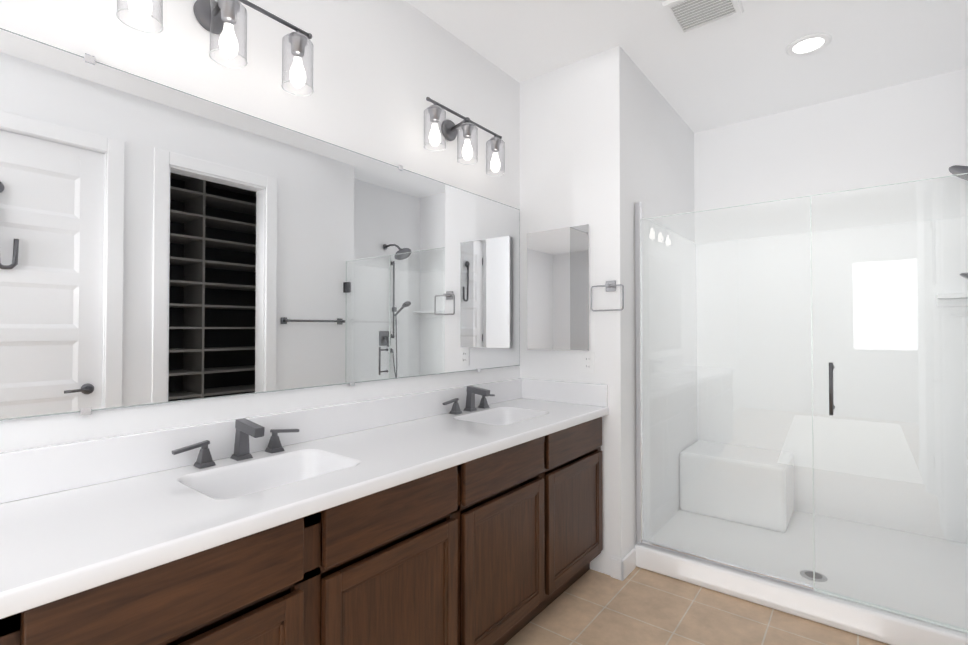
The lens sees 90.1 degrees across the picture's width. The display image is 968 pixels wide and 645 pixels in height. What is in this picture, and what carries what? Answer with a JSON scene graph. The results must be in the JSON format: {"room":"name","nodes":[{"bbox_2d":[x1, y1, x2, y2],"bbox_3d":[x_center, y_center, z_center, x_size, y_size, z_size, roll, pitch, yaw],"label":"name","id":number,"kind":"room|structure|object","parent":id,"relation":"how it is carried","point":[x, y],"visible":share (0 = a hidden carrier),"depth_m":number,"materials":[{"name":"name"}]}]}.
{"room":"bathroom","nodes":[
{"label":"bathroom","id":0,"kind":"room"},
{"bbox_2d":[0,0,519,452],"bbox_3d":[-1.719,-0.090,0.484,0.120,2.740,6.120,-1,-1,38],"label":"wall","id":1,"kind":"structure","parent":0,"point":[382,70],"depth_m":1.81,"materials":[{"name":"white paint"}]},
{"bbox_2d":[116,0,313,95],"bbox_3d":[-0.783,-0.891,1.451,0.173,0.228,0.548,-1,-1,38],"label":"sconce","id":2,"kind":"object","parent":1,"relation":"attached to","point":[216,17],"visible":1,"depth_m":1.47,"materials":[{"name":"silver metal"}]},
{"bbox_2d":[0,28,519,420],"bbox_3d":[-0.641,-0.222,1.756,0.010,0.940,2.768,-1,-1,38],"label":"vanity mirror","id":3,"kind":"object","parent":1,"relation":"attached to","point":[160,243],"visible":1,"depth_m":1.48,"materials":[{"name":"grey mirror"}]},
{"bbox_2d":[423,97,504,175],"bbox_3d":[-0.107,-0.879,2.316,0.173,0.228,0.548,-1,-1,38],"label":"sconce","id":4,"kind":"object","parent":1,"relation":"attached to","point":[449,129],"visible":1,"depth_m":2.28,"materials":[{"name":"silver metal"}]},
{"bbox_2d":[520,46,694,575],"bbox_3d":[0.845,-0.051,3.262,0.738,2.740,1.415,-1,-1,38],"label":"wall","id":5,"kind":"structure","parent":0,"point":[606,140],"depth_m":2.62,"materials":[{"name":"white paint"}]},
{"bbox_2d":[527,224,589,350],"bbox_3d":[0.409,-0.184,2.686,0.386,0.670,0.028,-1,-1,38],"label":"medicine cabinet mirror","id":6,"kind":"object","parent":5,"relation":"attached to","point":[558,289],"visible":0.95,"depth_m":2.66,"materials":[{"name":"grey mirror"}]},
{"bbox_2d":[582,352,594,373],"bbox_3d":[0.556,0.214,2.578,0.072,0.116,0.008,-1,-1,38],"label":"outlet","id":7,"kind":"object","parent":5,"relation":"attached to","point":[587,362],"visible":1,"depth_m":2.58,"materials":[{"name":"white plastic"}]},
{"bbox_2d":[591,280,623,310],"bbox_3d":[0.642,-0.137,2.483,0.180,0.160,0.060,-1,-1,38],"label":"towel ring","id":8,"kind":"object","parent":5,"relation":"attached to","point":[610,286],"visible":1,"depth_m":2.48,"materials":[{"name":"silver metal"}]},
{"bbox_2d":[611,549,635,580],"bbox_3d":[-0.794,1.223,-0.072,1.999,0.100,6.152,-1,-1,38],"label":"baseboard","id":9,"kind":"structure","parent":5,"relation":"attached to","point":[623,568],"depth_m":2.47,"materials":[{"name":"white"}]},
{"bbox_2d":[405,0,967,132],"bbox_3d":[0.061,-1.495,0.086,3.600,0.060,7.655,-1,-1,38],"label":"ceiling","id":10,"kind":"structure","parent":0,"point":[744,66],"depth_m":2.49,"materials":[{"name":"white paint"}]},
{"bbox_2d":[661,0,743,35],"bbox_3d":[0.996,-1.426,2.194,0.285,0.020,0.288,-1,-1,38],"label":"ceiling vent","id":11,"kind":"object","parent":10,"relation":"in","point":[687,16],"visible":1,"depth_m":2.21,"materials":[{"name":"white plastic"}]},
{"bbox_2d":[786,33,831,55],"bbox_3d":[1.670,-1.427,2.487,0.196,0.008,0.196,-1,-1,38],"label":"recessed light","id":12,"kind":"object","parent":10,"relation":"in","point":[808,44],"visible":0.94,"depth_m":2.48,"materials":[{"name":"white plastic"}]},
{"bbox_2d":[504,567,888,644],"bbox_3d":[0.061,1.304,0.047,3.600,0.060,7.655,-1,-1,38],"label":"floor","id":13,"kind":"structure","parent":0,"point":[638,606],"depth_m":2.11,"materials":[{"name":"beige tile"}]},
{"bbox_2d":[0,606,39,644],"bbox_3d":[-1.120,0.869,0.705,0.528,0.828,0.570,-1,-1,38],"label":"base cabinet","id":14,"kind":"object","parent":13,"relation":"on","point":[20,628],"depth_m":0.78,"materials":[{"name":"brown wood"}]},
{"bbox_2d":[0,378,608,618],"bbox_3d":[-0.426,0.430,1.581,0.554,0.240,2.783,-1,-1,38],"label":"countertop","id":15,"kind":"structure","parent":14,"relation":"on","point":[78,517],"depth_m":1.29,"materials":[{"name":"white stone"}]},
{"bbox_2d":[172,418,298,468],"bbox_3d":[-0.723,0.363,1.482,0.138,0.121,0.385,-1,-1,38],"label":"faucet","id":16,"kind":"object","parent":15,"relation":"on","point":[245,428],"visible":1,"depth_m":1.49,"materials":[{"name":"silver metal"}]},
{"bbox_2d":[443,386,494,414],"bbox_3d":[-0.033,0.375,2.365,0.138,0.121,0.385,-1,-1,38],"label":"faucet","id":17,"kind":"object","parent":15,"relation":"on","point":[471,391],"visible":0.94,"depth_m":2.37,"materials":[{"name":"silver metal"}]},
{"bbox_2d":[36,506,335,644],"bbox_3d":[-0.793,0.875,1.123,0.528,0.828,0.616,-1,-1,38],"label":"base cabinet","id":18,"kind":"object","parent":13,"relation":"on","point":[276,585],"depth_m":1.02,"materials":[{"name":"brown wood"}]},
{"bbox_2d":[336,458,479,644],"bbox_3d":[-0.444,0.881,1.569,0.528,0.828,0.658,-1,-1,38],"label":"base cabinet","id":19,"kind":"object","parent":13,"relation":"on","point":[408,553],"depth_m":1.46,"materials":[{"name":"brown wood"}]},
{"bbox_2d":[480,431,559,644],"bbox_3d":[-0.112,0.887,1.994,0.528,0.828,0.689,-1,-1,38],"label":"base cabinet","id":20,"kind":"object","parent":13,"relation":"on","point":[503,547],"depth_m":1.90,"materials":[{"name":"brown wood"}]},
{"bbox_2d":[560,417,602,594],"bbox_3d":[0.220,0.893,2.419,0.528,0.828,0.654,-1,-1,38],"label":"base cabinet","id":21,"kind":"object","parent":13,"relation":"on","point":[581,478],"depth_m":2.32,"materials":[{"name":"brown wood"}]},
{"bbox_2d":[634,216,967,644],"bbox_3d":[1.848,0.356,2.575,1.678,1.904,1.248,-1,-1,38],"label":"shower enclosure","id":22,"kind":"object","parent":13,"relation":"on","point":[880,625],"visible":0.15,"depth_m":2.92,"materials":[{"name":"white plastic"}]},
{"bbox_2d":[635,173,967,632],"bbox_3d":[1.372,0.263,2.210,1.377,1.848,0.088,-1,-1,38],"label":"glass","id":23,"kind":"object","parent":22,"relation":"on","point":[639,339],"visible":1,"depth_m":2.18,"materials":[{"name":"clear glass"}]},
{"bbox_2d":[694,68,967,243],"bbox_3d":[2.027,-0.051,3.312,2.540,2.740,0.120,-1,-1,38],"label":"wall","id":24,"kind":"structure","parent":0,"point":[911,131],"depth_m":3.06,"materials":[{"name":"white paint"}]},
{"bbox_3d":[2.800,-0.071,1.848,1.320,2.740,1.235,-1,-1,38],"label":"wall","id":25,"kind":"structure","parent":0,"visible":0},
{"bbox_2d":[949,165,967,278],"bbox_3d":[2.440,-0.155,2.280,0.347,1.380,0.211,-1,-1,38],"label":"shower head","id":26,"kind":"object","parent":25,"relation":"attached to","point":[956,169],"visible":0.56,"depth_m":2.35}
]}

